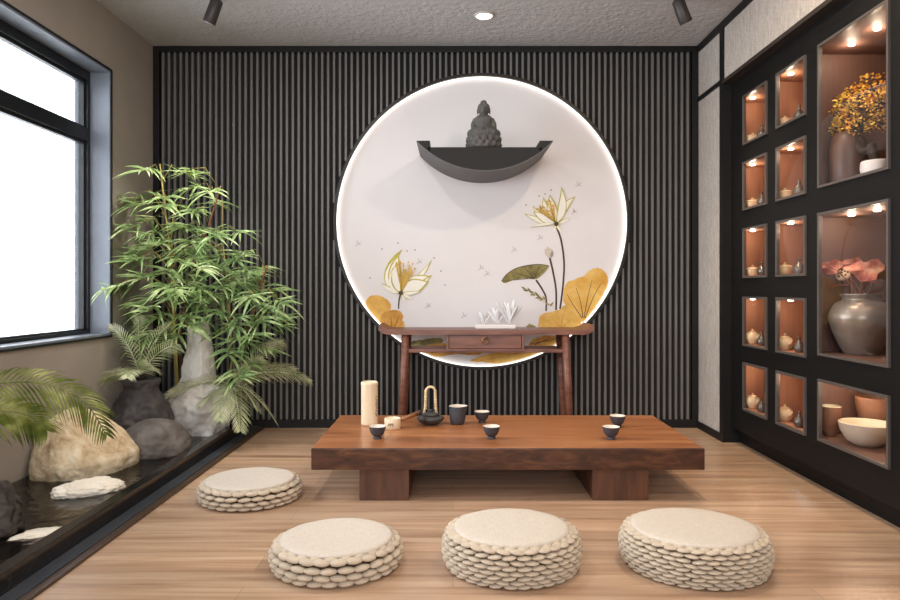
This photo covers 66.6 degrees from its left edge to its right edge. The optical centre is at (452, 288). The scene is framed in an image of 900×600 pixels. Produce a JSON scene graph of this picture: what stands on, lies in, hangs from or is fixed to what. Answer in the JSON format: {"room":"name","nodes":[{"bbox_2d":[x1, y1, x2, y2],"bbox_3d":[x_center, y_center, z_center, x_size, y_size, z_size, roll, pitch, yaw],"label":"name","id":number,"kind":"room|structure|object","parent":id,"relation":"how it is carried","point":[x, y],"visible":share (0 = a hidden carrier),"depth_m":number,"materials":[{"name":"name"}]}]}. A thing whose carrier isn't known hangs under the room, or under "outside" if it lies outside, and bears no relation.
{"room":"tea room","nodes":[
{"label":"tea room","id":0,"kind":"room"},
{"bbox_2d":[0,0,152,482],"bbox_3d":[-2.270,-0.345,1.732,0.220,2.810,6.664,0,0,0],"label":"wall","id":1,"kind":"structure","parent":0,"point":[88,25],"depth_m":4.33,"materials":[{"name":"beige paint"}]},
{"bbox_2d":[0,0,112,352],"bbox_3d":[-2.259,-0.540,3.030,0.222,1.684,2.584,0,0,0],"label":"window","id":2,"kind":"structure","parent":1,"relation":"in","point":[56,99],"depth_m":3.91,"materials":[{"name":"black metal"}]},
{"bbox_2d":[0,421,233,563],"bbox_3d":[-1.830,0.950,1.664,0.660,0.001,6.528,0,0,0],"label":"pond water","id":3,"kind":"object","parent":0,"point":[39,510],"visible":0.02,"depth_m":3.06,"materials":[{"name":"liquid"}]},
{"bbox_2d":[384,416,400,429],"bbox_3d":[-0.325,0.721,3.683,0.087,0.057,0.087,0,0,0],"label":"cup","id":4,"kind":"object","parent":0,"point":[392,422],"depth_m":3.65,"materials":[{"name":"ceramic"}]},
{"bbox_2d":[97,0,741,45],"bbox_3d":[0.045,-1.810,1.657,4.810,0.120,6.914,0,0,0],"label":"ceiling","id":5,"kind":"structure","parent":0,"point":[159,22],"depth_m":4.48,"materials":[{"name":"paint"}]},
{"bbox_2d":[203,0,222,25],"bbox_3d":[-1.430,-1.661,4.079,0.120,0.176,0.093,0,0,0],"label":"ceiling spotlight","id":6,"kind":"object","parent":5,"relation":"attached to","point":[214,7],"visible":1,"depth_m":4.05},
{"bbox_2d":[474,11,493,19],"bbox_3d":[0.198,-1.744,4.374,0.132,0.011,0.132,0,0,0],"label":"recessed light","id":7,"kind":"object","parent":5,"relation":"in","point":[481,15],"visible":1,"depth_m":4.37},
{"bbox_2d":[672,0,691,25],"bbox_3d":[1.365,-1.661,4.080,0.122,0.176,0.096,0,0,0],"label":"ceiling spotlight","id":8,"kind":"object","parent":5,"relation":"attached to","point":[681,10],"visible":1,"depth_m":4.05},
{"bbox_2d":[161,52,690,418],"bbox_3d":[0.045,-0.345,5.024,4.810,2.810,0.180,0,0,0],"label":"wall","id":9,"kind":"structure","parent":0,"point":[278,133],"depth_m":4.93,"materials":[{"name":"wood"}]},
{"bbox_2d":[153,52,160,390],"bbox_3d":[-2.138,-0.383,4.947,0.045,2.645,0.035,0,0,0],"label":"trim","id":10,"kind":"structure","parent":9,"relation":"attached to","point":[156,55],"depth_m":4.93,"materials":[{"name":"black paint"}]},
{"bbox_2d":[153,46,696,53],"bbox_3d":[-0.196,-1.728,4.947,3.928,0.045,0.035,0,0,0],"label":"trim","id":11,"kind":"structure","parent":9,"relation":"attached to","point":[160,49],"depth_m":4.93,"materials":[{"name":"black paint"}]},
{"bbox_2d":[230,419,698,427],"bbox_3d":[-0.196,0.970,4.947,3.928,0.060,0.035,0,0,0],"label":"baseboard","id":12,"kind":"structure","parent":9,"relation":"attached to","point":[268,423],"depth_m":4.93,"materials":[{"name":"black paint"}]},
{"bbox_2d":[333,73,629,369],"bbox_3d":[0.206,-0.485,4.939,2.132,2.132,0.050,0,0,0],"label":"panel","id":13,"kind":"object","parent":9,"relation":"attached to","point":[417,245],"visible":0.95,"depth_m":4.96,"materials":[{"name":"paint"}]},
{"bbox_2d":[366,295,404,326],"bbox_3d":[-0.490,0.172,4.956,0.284,0.258,0.001,0,0,0],"label":"print","id":14,"kind":"object","parent":13,"relation":"attached to","point":[388,309],"depth_m":4.96,"materials":[{"name":"gold paint"}]},
{"bbox_2d":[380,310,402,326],"bbox_3d":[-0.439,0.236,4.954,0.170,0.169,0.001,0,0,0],"label":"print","id":15,"kind":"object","parent":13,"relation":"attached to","point":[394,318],"depth_m":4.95,"materials":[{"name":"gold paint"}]},
{"bbox_2d":[369,242,445,302],"bbox_3d":[-0.329,-0.117,4.950,0.555,0.443,0.012,0,0,0],"label":"print","id":16,"kind":"object","parent":13,"relation":"attached to","point":[399,272],"depth_m":4.96,"materials":[{"name":"beige"}]},
{"bbox_2d":[411,338,443,345],"bbox_3d":[-0.202,0.393,4.955,0.270,0.078,0.001,0,0,0],"label":"print","id":17,"kind":"object","parent":13,"relation":"attached to","point":[424,342],"depth_m":4.96},
{"bbox_2d":[426,343,481,356],"bbox_3d":[0.002,0.434,4.956,0.475,0.115,0.001,0,0,0],"label":"print","id":18,"kind":"object","parent":13,"relation":"attached to","point":[427,344],"depth_m":4.96,"materials":[{"name":"gold paint"}]},
{"bbox_2d":[416,141,552,182],"bbox_3d":[0.206,-0.865,4.699,0.889,0.197,0.510,0,0,0],"label":"wall shelf","id":19,"kind":"object","parent":13,"relation":"attached to","point":[467,164],"visible":1,"depth_m":4.45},
{"bbox_2d":[466,100,501,146],"bbox_3d":[0.204,-1.091,4.559,0.240,0.337,0.240,0,0,-19],"label":"statue","id":20,"kind":"object","parent":19,"relation":"on","point":[483,132],"visible":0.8,"depth_m":4.50,"materials":[{"name":"stone"}]},
{"bbox_2d":[471,353,536,363],"bbox_3d":[0.419,0.470,4.955,0.595,0.140,0.001,0,0,0],"label":"print","id":21,"kind":"object","parent":13,"relation":"attached to","point":[476,358],"depth_m":4.96,"materials":[{"name":"gold paint"}]},
{"bbox_2d":[501,264,548,282],"bbox_3d":[0.522,-0.112,4.955,0.346,0.137,0.001,0,0,0],"label":"print","id":22,"kind":"object","parent":13,"relation":"attached to","point":[510,273],"depth_m":4.96,"materials":[{"name":"green paint"}]},
{"bbox_2d":[522,287,552,305],"bbox_3d":[0.609,0.054,4.956,0.237,0.145,0.001,0,0,0],"label":"print","id":23,"kind":"object","parent":13,"relation":"attached to","point":[531,296],"depth_m":4.96,"materials":[{"name":"green paint"}]},
{"bbox_2d":[535,280,546,310],"bbox_3d":[0.638,0.045,4.957,0.086,0.228,0.001,0,0,0],"label":"print","id":24,"kind":"object","parent":13,"relation":"attached to","point":[538,283],"depth_m":4.96},
{"bbox_2d":[528,336,555,345],"bbox_3d":[0.663,0.382,4.955,0.244,0.090,0.001,0,0,0],"label":"print","id":25,"kind":"object","parent":13,"relation":"attached to","point":[532,340],"depth_m":4.95,"materials":[{"name":"gold paint"}]},
{"bbox_2d":[545,247,553,257],"bbox_3d":[0.696,-0.266,4.955,0.067,0.084,0.002,0,0,0],"label":"print","id":26,"kind":"object","parent":13,"relation":"attached to","point":[549,251],"depth_m":4.95},
{"bbox_2d":[525,186,574,231],"bbox_3d":[0.699,-0.576,4.951,0.375,0.333,0.011,0,0,0],"label":"print","id":27,"kind":"object","parent":13,"relation":"attached to","point":[547,208],"depth_m":4.96,"materials":[{"name":"yellow paint"}]},
{"bbox_2d":[549,258,556,309],"bbox_3d":[0.723,-0.041,4.957,0.062,0.385,0.001,0,0,0],"label":"print","id":28,"kind":"object","parent":13,"relation":"attached to","point":[549,258],"depth_m":4.96},
{"bbox_2d":[538,305,580,326],"bbox_3d":[0.771,0.207,4.955,0.311,0.186,0.001,0,0,0],"label":"print","id":29,"kind":"object","parent":13,"relation":"attached to","point":[548,315],"depth_m":4.95,"materials":[{"name":"gold paint"}]},
{"bbox_2d":[556,227,564,308],"bbox_3d":[0.775,-0.156,4.957,0.072,0.604,0.001,0,0,0],"label":"print","id":30,"kind":"object","parent":13,"relation":"attached to","point":[556,227],"depth_m":4.96},
{"bbox_2d":[563,268,607,321],"bbox_3d":[0.959,0.043,4.956,0.325,0.396,0.001,0,0,0],"label":"print","id":31,"kind":"object","parent":13,"relation":"attached to","point":[584,289],"depth_m":4.96,"materials":[{"name":"gold paint"}]},
{"bbox_2d":[691,52,698,419],"bbox_3d":[1.746,-0.383,4.947,0.045,2.645,0.035,0,0,0],"label":"trim","id":32,"kind":"structure","parent":9,"relation":"attached to","point":[694,55],"depth_m":4.93,"materials":[{"name":"black paint"}]},
{"bbox_2d":[33,428,899,599],"bbox_3d":[0.467,1.030,1.732,3.667,0.060,6.664,0,0,0],"label":"floor","id":33,"kind":"structure","parent":0,"point":[827,546],"depth_m":2.80,"materials":[{"name":"brown wood"}]},
{"bbox_2d":[196,467,302,511],"bbox_3d":[-0.969,0.949,3.277,0.491,0.100,0.468,0,0,-10],"label":"woven pouf","id":34,"kind":"object","parent":33,"relation":"on","point":[252,488],"visible":1,"depth_m":3.15,"materials":[{"name":"fabric"}]},
{"bbox_2d":[268,518,403,588],"bbox_3d":[-0.422,0.945,2.491,0.484,0.107,0.461,0,0,-18],"label":"woven pouf","id":35,"kind":"object","parent":33,"relation":"on","point":[341,552],"visible":1,"depth_m":2.36,"materials":[{"name":"fabric"}]},
{"bbox_2d":[378,322,593,414],"bbox_3d":[0.221,0.620,4.730,1.440,0.763,0.340,0,0,0],"label":"console table","id":36,"kind":"object","parent":33,"relation":"on","point":[458,339],"visible":0.96,"depth_m":4.58,"materials":[{"name":"red wood"}]},
{"bbox_2d":[475,299,521,328],"bbox_3d":[0.318,0.172,4.747,0.326,0.200,0.114,0,0,0],"label":"sculpture","id":37,"kind":"object","parent":36,"relation":"on","point":[509,313],"visible":1,"depth_m":4.71,"materials":[{"name":"white"}]},
{"bbox_2d":[311,415,704,499],"bbox_3d":[0.259,0.875,3.648,1.853,0.250,0.853,0,0,0],"label":"table","id":38,"kind":"object","parent":33,"relation":"on","point":[617,469],"visible":0.94,"depth_m":3.24,"materials":[{"name":"brown wood"}]},
{"bbox_2d":[361,381,377,425],"bbox_3d":[-0.462,0.631,3.792,0.095,0.237,0.095,0,0,0],"label":"canister","id":39,"kind":"object","parent":38,"relation":"on","point":[369,389],"visible":0.97,"depth_m":3.75,"materials":[{"name":"beige"}]},
{"bbox_2d":[369,424,385,438],"bbox_3d":[-0.379,0.718,3.436,0.086,0.063,0.086,0,0,0],"label":"tea cup","id":40,"kind":"object","parent":38,"relation":"on","point":[377,430],"visible":1,"depth_m":3.41,"materials":[{"name":"grey ceramic"}]},
{"bbox_2d":[384,410,421,429],"bbox_3d":[-0.275,0.703,3.712,0.202,0.092,0.087,0,0,-30],"label":"strainer","id":41,"kind":"object","parent":38,"relation":"on","point":[392,422],"visible":0.98,"depth_m":3.66,"materials":[{"name":"ceramic"}]},
{"bbox_2d":[417,386,443,425],"bbox_3d":[-0.125,0.642,3.790,0.154,0.215,0.154,0,0,-17],"label":"teapot","id":42,"kind":"object","parent":38,"relation":"on","point":[430,418],"visible":0.98,"depth_m":3.76,"materials":[{"name":"ceramic"}]},
{"bbox_2d":[449,404,467,424],"bbox_3d":[0.026,0.698,3.806,0.095,0.104,0.094,0,0,-44],"label":"pitcher","id":43,"kind":"object","parent":38,"relation":"on","point":[457,412],"visible":1,"depth_m":3.77,"materials":[{"name":"grey ceramic"}]},
{"bbox_2d":[474,410,489,422],"bbox_3d":[0.163,0.718,3.848,0.086,0.063,0.086,0,0,0],"label":"tea cup","id":44,"kind":"object","parent":38,"relation":"on","point":[481,415],"visible":1,"depth_m":3.82,"materials":[{"name":"grey ceramic"}]},
{"bbox_2d":[483,424,499,438],"bbox_3d":[0.193,0.718,3.436,0.086,0.063,0.086,0,0,0],"label":"tea cup","id":45,"kind":"object","parent":38,"relation":"on","point":[491,430],"visible":1,"depth_m":3.41,"materials":[{"name":"grey ceramic"}]},
{"bbox_2d":[602,425,619,439],"bbox_3d":[0.790,0.718,3.425,0.086,0.063,0.086,0,0,0],"label":"tea cup","id":46,"kind":"object","parent":38,"relation":"on","point":[610,431],"visible":1,"depth_m":3.40,"materials":[{"name":"grey ceramic"}]},
{"bbox_2d":[609,414,625,427],"bbox_3d":[0.894,0.718,3.723,0.086,0.063,0.086,0,0,0],"label":"tea cup","id":47,"kind":"object","parent":38,"relation":"on","point":[616,419],"visible":0.87,"depth_m":3.70,"materials":[{"name":"grey ceramic"}]},
{"bbox_2d":[441,508,582,589],"bbox_3d":[0.213,0.926,2.491,0.513,0.147,0.489,0,0,0],"label":"woven pouf","id":48,"kind":"object","parent":33,"relation":"on","point":[507,548],"visible":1,"depth_m":2.33,"materials":[{"name":"beige wicker"}]},
{"bbox_2d":[618,508,774,590],"bbox_3d":[0.877,0.925,2.491,0.538,0.148,0.501,0,0,19],"label":"woven pouf","id":49,"kind":"object","parent":33,"relation":"on","point":[697,549],"visible":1,"depth_m":2.33,"materials":[{"name":"fabric"}]},
{"bbox_2d":[699,0,824,431],"bbox_3d":[2.018,-0.375,1.682,0.500,2.750,6.564,0,0,0],"label":"wall","id":50,"kind":"structure","parent":0,"point":[761,22],"depth_m":4.65,"materials":[{"name":"paint"}]},
{"bbox_2d":[697,421,718,439],"bbox_3d":[1.762,0.975,4.722,0.012,0.050,0.412,0,0,0],"label":"baseboard","id":51,"kind":"structure","parent":50,"relation":"attached to","point":[710,431],"depth_m":4.71,"materials":[{"name":"black paint"}]},
{"bbox_2d":[697,81,718,101],"bbox_3d":[1.762,-1.360,4.722,0.012,0.030,0.412,0,0,0],"label":"trim","id":52,"kind":"structure","parent":50,"relation":"attached to","point":[716,85],"depth_m":4.71,"materials":[{"name":"black paint"}]},
{"bbox_2d":[697,0,752,52],"bbox_3d":[1.762,-1.725,1.664,0.012,0.050,6.528,0,0,0],"label":"trim","id":53,"kind":"structure","parent":50,"relation":"attached to","point":[743,4],"depth_m":4.44,"materials":[{"name":"black paint"}]},
{"bbox_2d":[719,28,739,442],"bbox_3d":[1.862,-0.350,4.487,0.212,2.700,0.055,0,0,0],"label":"trim","id":54,"kind":"structure","parent":50,"relation":"attached to","point":[727,434],"depth_m":4.46,"materials":[{"name":"black paint"}]},
{"bbox_2d":[742,81,767,145],"bbox_3d":[1.941,-1.046,4.157,0.282,0.308,0.440,0,0,0],"label":"display case","id":55,"kind":"object","parent":50,"relation":"attached to","point":[754,102],"visible":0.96,"depth_m":4.28,"materials":[{"name":"wood"}]},
{"bbox_2d":[742,152,767,210],"bbox_3d":[1.941,-0.637,4.157,0.282,0.300,0.440,0,0,0],"label":"display case","id":56,"kind":"object","parent":50,"relation":"attached to","point":[754,170],"visible":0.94,"depth_m":4.34,"materials":[{"name":"wood"}]},
{"bbox_2d":[746,198,756,206],"bbox_3d":[1.870,-0.534,4.274,0.087,0.072,0.087,0,0,0],"label":"lidded bowl","id":57,"kind":"object","parent":56,"relation":"in","point":[752,202],"visible":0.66,"depth_m":4.25,"materials":[{"name":"beige ceramic"}]},
{"bbox_2d":[757,192,764,203],"bbox_3d":[1.860,-0.540,4.126,0.056,0.083,0.055,0,0,0],"label":"bottle","id":58,"kind":"object","parent":56,"relation":"in","point":[761,199],"visible":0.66,"depth_m":4.11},
{"bbox_2d":[742,224,767,277],"bbox_3d":[1.941,-0.222,4.157,0.282,0.310,0.440,0,0,0],"label":"display case","id":59,"kind":"object","parent":50,"relation":"attached to","point":[754,238],"visible":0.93,"depth_m":4.37,"materials":[{"name":"wood"}]},
{"bbox_2d":[746,265,757,275],"bbox_3d":[1.870,-0.115,4.274,0.087,0.072,0.087,0,0,0],"label":"lidded bowl","id":60,"kind":"object","parent":59,"relation":"in","point":[750,271],"visible":0.77,"depth_m":4.25,"materials":[{"name":"beige ceramic"}]},
{"bbox_2d":[757,262,764,274],"bbox_3d":[1.860,-0.120,4.126,0.056,0.083,0.055,0,0,0],"label":"bottle","id":61,"kind":"object","parent":59,"relation":"in","point":[761,270],"visible":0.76,"depth_m":4.11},
{"bbox_2d":[742,297,767,349],"bbox_3d":[1.941,0.200,4.157,0.282,0.306,0.440,0,0,0],"label":"display case","id":62,"kind":"object","parent":50,"relation":"attached to","point":[754,309],"visible":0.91,"depth_m":4.37,"materials":[{"name":"wood"}]},
{"bbox_2d":[746,329,759,343],"bbox_3d":[1.874,0.295,4.271,0.100,0.092,0.089,0,0,43],"label":"teapot","id":63,"kind":"object","parent":62,"relation":"in","point":[752,336],"visible":0.9,"depth_m":4.25,"materials":[{"name":"beige ceramic"}]},
{"bbox_2d":[757,332,764,345],"bbox_3d":[1.860,0.300,4.126,0.056,0.083,0.055,0,0,0],"label":"bottle","id":64,"kind":"object","parent":62,"relation":"in","point":[761,339],"visible":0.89,"depth_m":4.11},
{"bbox_2d":[742,362,767,419],"bbox_3d":[1.941,0.604,4.157,0.282,0.298,0.440,0,0,0],"label":"display case","id":65,"kind":"object","parent":50,"relation":"attached to","point":[754,377],"visible":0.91,"depth_m":4.37,"materials":[{"name":"wood"}]},
{"bbox_2d":[746,393,759,408],"bbox_3d":[1.874,0.696,4.271,0.100,0.092,0.089,0,0,43],"label":"teapot","id":66,"kind":"object","parent":65,"relation":"in","point":[752,401],"visible":0.94,"depth_m":4.25,"materials":[{"name":"beige ceramic"}]},
{"bbox_2d":[757,398,764,412],"bbox_3d":[1.860,0.700,4.126,0.056,0.083,0.055,0,0,0],"label":"bottle","id":67,"kind":"object","parent":65,"relation":"in","point":[761,406],"visible":0.85,"depth_m":4.11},
{"bbox_2d":[722,0,844,83],"bbox_3d":[1.783,-1.347,3.380,0.058,0.025,2.159,0,0,0],"label":"trim","id":68,"kind":"structure","parent":50,"relation":"attached to","point":[826,6],"depth_m":3.66,"materials":[{"name":"wood"}]},
{"bbox_2d":[775,55,806,128],"bbox_3d":[1.941,-1.046,3.720,0.282,0.308,0.440,0,0,0],"label":"display case","id":69,"kind":"object","parent":50,"relation":"attached to","point":[791,81],"visible":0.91,"depth_m":3.82,"materials":[{"name":"wood"}]},
{"bbox_2d":[793,105,802,116],"bbox_3d":[1.860,-0.945,3.679,0.056,0.083,0.055,0,0,0],"label":"bottle","id":70,"kind":"object","parent":69,"relation":"in","point":[799,111],"visible":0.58,"depth_m":3.67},
{"bbox_2d":[775,215,806,276],"bbox_3d":[1.941,-0.222,3.720,0.282,0.310,0.440,0,0,0],"label":"display case","id":71,"kind":"object","parent":50,"relation":"attached to","point":[790,234],"visible":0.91,"depth_m":3.93,"materials":[{"name":"wood"}]},
{"bbox_2d":[780,262,792,273],"bbox_3d":[1.870,-0.115,3.860,0.087,0.072,0.087,0,0,0],"label":"lidded bowl","id":72,"kind":"object","parent":71,"relation":"in","point":[784,269],"visible":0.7,"depth_m":3.83,"materials":[{"name":"beige ceramic"}]},
{"bbox_2d":[793,259,802,273],"bbox_3d":[1.860,-0.120,3.679,0.056,0.083,0.055,0,0,0],"label":"bottle","id":73,"kind":"object","parent":71,"relation":"in","point":[798,268],"visible":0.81,"depth_m":3.66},
{"bbox_2d":[775,297,806,357],"bbox_3d":[1.941,0.200,3.720,0.282,0.306,0.440,0,0,0],"label":"display case","id":74,"kind":"object","parent":50,"relation":"attached to","point":[790,313],"visible":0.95,"depth_m":3.93,"materials":[{"name":"beige metal"}]},
{"bbox_2d":[780,333,793,349],"bbox_3d":[1.874,0.295,3.856,0.100,0.092,0.089,0,0,43],"label":"teapot","id":75,"kind":"object","parent":74,"relation":"in","point":[786,343],"visible":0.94,"depth_m":3.83,"materials":[{"name":"beige ceramic"}]},
{"bbox_2d":[793,337,802,352],"bbox_3d":[1.860,0.300,3.679,0.056,0.083,0.055,0,0,0],"label":"bottle","id":76,"kind":"object","parent":74,"relation":"in","point":[798,346],"visible":0.94,"depth_m":3.66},
{"bbox_2d":[775,370,806,435],"bbox_3d":[1.941,0.604,3.720,0.282,0.298,0.440,0,0,0],"label":"display case","id":77,"kind":"object","parent":50,"relation":"attached to","point":[790,389],"visible":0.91,"depth_m":3.93,"materials":[{"name":"beige metal"}]},
{"bbox_2d":[780,404,793,420],"bbox_3d":[1.874,0.696,3.856,0.100,0.092,0.089,0,0,43],"label":"teapot","id":78,"kind":"object","parent":77,"relation":"in","point":[786,414],"visible":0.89,"depth_m":3.83,"materials":[{"name":"beige ceramic"}]},
{"bbox_2d":[793,411,802,427],"bbox_3d":[1.860,0.700,3.679,0.056,0.083,0.055,0,0,0],"label":"bottle","id":79,"kind":"object","parent":77,"relation":"in","point":[798,421],"visible":0.87,"depth_m":3.66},
{"bbox_2d":[775,135,806,201],"bbox_3d":[1.941,-0.637,3.720,0.282,0.300,0.440,0,0,0],"label":"display case","id":80,"kind":"object","parent":50,"relation":"attached to","point":[790,157],"visible":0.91,"depth_m":3.87,"materials":[{"name":"wood"}]},
{"bbox_2d":[780,188,792,197],"bbox_3d":[1.870,-0.534,3.860,0.087,0.072,0.087,0,0,0],"label":"lidded bowl","id":81,"kind":"object","parent":80,"relation":"in","point":[783,193],"visible":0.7,"depth_m":3.83,"materials":[{"name":"beige ceramic"}]},
{"bbox_2d":[793,181,802,193],"bbox_3d":[1.860,-0.540,3.679,0.056,0.083,0.055,0,0,0],"label":"bottle","id":82,"kind":"object","parent":80,"relation":"in","point":[799,188],"visible":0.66,"depth_m":3.67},
{"bbox_2d":[731,0,899,510],"bbox_3d":[1.816,-0.217,3.380,0.008,2.235,2.159,0,0,0],"label":"panel","id":83,"kind":"object","parent":50,"relation":"attached to","point":[882,484],"visible":0.94,"depth_m":3.48,"materials":[{"name":"black wood"}]},
{"bbox_2d":[740,432,899,527],"bbox_3d":[1.910,0.950,3.380,0.080,0.100,2.159,0,0,0],"label":"baseboard","id":84,"kind":"structure","parent":50,"relation":"attached to","point":[886,512],"depth_m":3.40,"materials":[{"name":"black wood"}]},
{"bbox_2d":[817,379,890,469],"bbox_3d":[2.041,0.596,3.163,0.482,0.305,0.673,0,0,0],"label":"display case","id":85,"kind":"object","parent":50,"relation":"attached to","point":[828,392],"visible":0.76,"depth_m":3.31,"materials":[{"name":"beige metal"}]},
{"bbox_2d":[822,404,841,436],"bbox_3d":[1.890,0.660,3.430,0.100,0.153,0.100,0,0,0],"label":"cylindrical vase","id":86,"kind":"object","parent":85,"relation":"in","point":[831,413],"visible":0.84,"depth_m":3.40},
{"bbox_2d":[838,418,885,447],"bbox_3d":[1.945,0.681,3.218,0.240,0.110,0.240,0,0,0],"label":"bowl","id":87,"kind":"object","parent":85,"relation":"in","point":[862,432],"visible":0.85,"depth_m":3.16,"materials":[{"name":"ceramic"}]},
{"bbox_2d":[855,394,885,420],"bbox_3d":[2.100,0.635,3.385,0.200,0.204,0.200,0,0,0],"label":"vase","id":88,"kind":"object","parent":85,"relation":"in","point":[869,406],"visible":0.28,"depth_m":3.33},
{"bbox_2d":[817,0,890,187],"bbox_3d":[2.041,-0.851,3.163,0.482,0.708,0.673,0,0,0],"label":"display niche","id":89,"kind":"object","parent":50,"relation":"attached to","point":[862,47],"visible":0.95,"depth_m":3.46,"materials":[{"name":"beige metal"}]},
{"bbox_2d":[829,131,868,181],"bbox_3d":[1.955,-0.640,3.383,0.176,0.263,0.176,0,0,0],"label":"jar","id":90,"kind":"object","parent":89,"relation":"in","point":[845,160],"visible":0.58,"depth_m":3.32,"materials":[{"name":"ceramic"}]},
{"bbox_2d":[827,72,885,173],"bbox_3d":[1.968,-0.759,3.265,0.235,0.501,0.431,0,0,6],"label":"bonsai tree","id":91,"kind":"object","parent":89,"relation":"in","point":[841,119],"visible":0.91,"depth_m":3.23,"materials":[{"name":"orange plant"}]},
{"bbox_2d":[817,198,890,367],"bbox_3d":[2.041,-0.024,3.163,0.482,0.703,0.673,0,0,0],"label":"display niche","id":92,"kind":"object","parent":50,"relation":"attached to","point":[863,231],"visible":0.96,"depth_m":3.49,"materials":[{"name":"beige metal"}]},
{"bbox_2d":[828,294,885,355],"bbox_3d":[1.985,0.170,3.333,0.285,0.294,0.285,0,0,0],"label":"urn","id":93,"kind":"object","parent":92,"relation":"in","point":[857,322],"visible":0.95,"depth_m":3.25,"materials":[{"name":"ceramic"}]},
{"bbox_2d":[822,259,856,293],"bbox_3d":[1.917,-0.015,3.407,0.208,0.264,0.048,0,0,39],"label":"lotus","id":94,"kind":"object","parent":93,"relation":"in","point":[829,268],"visible":0.74,"depth_m":3.42,"materials":[{"name":"plant"}]},
{"bbox_2d":[826,284,863,293],"bbox_3d":[1.932,0.047,3.393,0.079,0.143,0.176,0,0,-42],"label":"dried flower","id":95,"kind":"object","parent":93,"relation":"in","point":[831,285],"visible":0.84,"depth_m":3.41,"materials":[{"name":"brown plant"}]},
{"bbox_2d":[835,269,860,293],"bbox_3d":[1.972,0.009,3.393,0.058,0.218,0.154,0,0,-29],"label":"seed pod","id":96,"kind":"object","parent":93,"relation":"in","point":[845,273],"visible":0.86,"depth_m":3.41,"materials":[{"name":"plant"}]},
{"bbox_2d":[840,257,862,293],"bbox_3d":[1.969,-0.020,3.399,0.114,0.276,0.105,0,0,29],"label":"lotus","id":97,"kind":"object","parent":93,"relation":"in","point":[848,262],"visible":0.46,"depth_m":3.42,"materials":[{"name":"plant"}]},
{"bbox_2d":[843,259,884,293],"bbox_3d":[1.976,-0.013,3.299,0.175,0.260,0.075,0,0,32],"label":"lotus","id":98,"kind":"object","parent":93,"relation":"in","point":[869,270],"visible":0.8,"depth_m":3.28,"materials":[{"name":"plant"}]},
{"bbox_3d":[-1.764,1.030,1.682,0.793,0.060,6.564,0,0,0],"label":"bed","id":99,"kind":"object","parent":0,"visible":0},
{"bbox_2d":[0,480,24,537],"bbox_3d":[-1.864,0.879,2.698,0.350,0.240,0.362,0,0,0],"label":"boulder","id":100,"kind":"object","parent":99,"relation":"on","point":[11,520],"visible":0.89,"depth_m":2.68,"materials":[{"name":"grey stone"}]},
{"bbox_2d":[8,526,59,540],"bbox_3d":[-1.603,0.955,2.659,0.228,0.049,0.098,0,0,-33],"label":"flat stone","id":101,"kind":"object","parent":99,"relation":"on","point":[38,532],"visible":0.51,"depth_m":2.63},
{"bbox_2d":[0,367,118,448],"bbox_3d":[-1.747,0.594,2.341,0.804,0.819,0.866,0,0,0],"label":"fern","id":102,"kind":"object","parent":99,"relation":"on","point":[27,424],"visible":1,"depth_m":2.70,"materials":[{"name":"green plant"}]},
{"bbox_2d":[28,407,139,481],"bbox_3d":[-1.939,0.813,3.633,0.430,0.372,0.550,0,0,15],"label":"boulder","id":103,"kind":"object","parent":99,"relation":"on","point":[71,455],"visible":0.62,"depth_m":3.46,"materials":[{"name":"beige stone"}]},
{"bbox_2d":[50,476,125,498],"bbox_3d":[-1.705,0.943,3.203,0.321,0.112,0.160,0,0,-34],"label":"flat stone","id":104,"kind":"object","parent":99,"relation":"on","point":[97,485],"visible":0.64,"depth_m":3.15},
{"bbox_2d":[0,416,259,599],"bbox_3d":[-1.442,0.955,1.664,0.115,0.090,6.528,0,0,0],"label":"kerb","id":105,"kind":"object","parent":99,"relation":"on","point":[25,570],"visible":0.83,"depth_m":2.81,"materials":[{"name":"black stone"}]},
{"bbox_2d":[18,426,264,599],"bbox_3d":[-1.369,0.994,1.664,0.033,0.012,6.528,0,0,0],"label":"trim","id":106,"kind":"structure","parent":105,"relation":"attached to","point":[76,562],"depth_m":2.82,"materials":[{"name":"metal"}]},
{"bbox_2d":[108,377,174,429],"bbox_3d":[-1.966,0.781,4.306,0.410,0.434,0.396,0,0,0],"label":"jar","id":107,"kind":"object","parent":99,"relation":"on","point":[139,400],"visible":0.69,"depth_m":4.20,"materials":[{"name":"stone"}]},
{"bbox_2d":[97,312,185,386],"bbox_3d":[-1.897,0.376,4.242,0.502,0.474,0.447,0,0,0],"label":"fern","id":108,"kind":"object","parent":107,"relation":"in","point":[139,374],"visible":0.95,"depth_m":4.27,"materials":[{"name":"green plant"}]},
{"bbox_2d":[125,418,191,459],"bbox_3d":[-1.740,0.878,3.999,0.412,0.241,0.395,0,0,0],"label":"boulder","id":109,"kind":"object","parent":99,"relation":"on","point":[155,438],"visible":0.62,"depth_m":3.89,"materials":[{"name":"stone"}]},
{"bbox_2d":[91,164,228,385],"bbox_3d":[-1.767,0.087,4.446,0.763,1.833,0.830,0,0,0],"label":"bamboo plant","id":110,"kind":"object","parent":99,"relation":"on","point":[172,295],"visible":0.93,"depth_m":4.38,"materials":[{"name":"green plant"}]},
{"bbox_2d":[169,320,234,436],"bbox_3d":[-1.683,0.604,4.553,0.471,0.788,0.378,0,0,0],"label":"stone","id":111,"kind":"object","parent":99,"relation":"on","point":[197,422],"visible":0.54,"depth_m":4.46,"materials":[{"name":"white stone"}]},
{"bbox_2d":[155,196,305,395],"bbox_3d":[-1.458,0.185,4.509,1.020,1.634,0.810,0,0,0],"label":"bamboo plant","id":112,"kind":"object","parent":99,"relation":"on","point":[245,283],"visible":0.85,"depth_m":4.44,"materials":[{"name":"green plant"}]},
{"bbox_2d":[164,338,312,434],"bbox_3d":[-1.398,0.663,4.442,0.878,0.679,0.545,0,0,-35],"label":"fern","id":113,"kind":"object","parent":99,"relation":"on","point":[234,389],"visible":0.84,"depth_m":4.46,"materials":[{"name":"green plant"}]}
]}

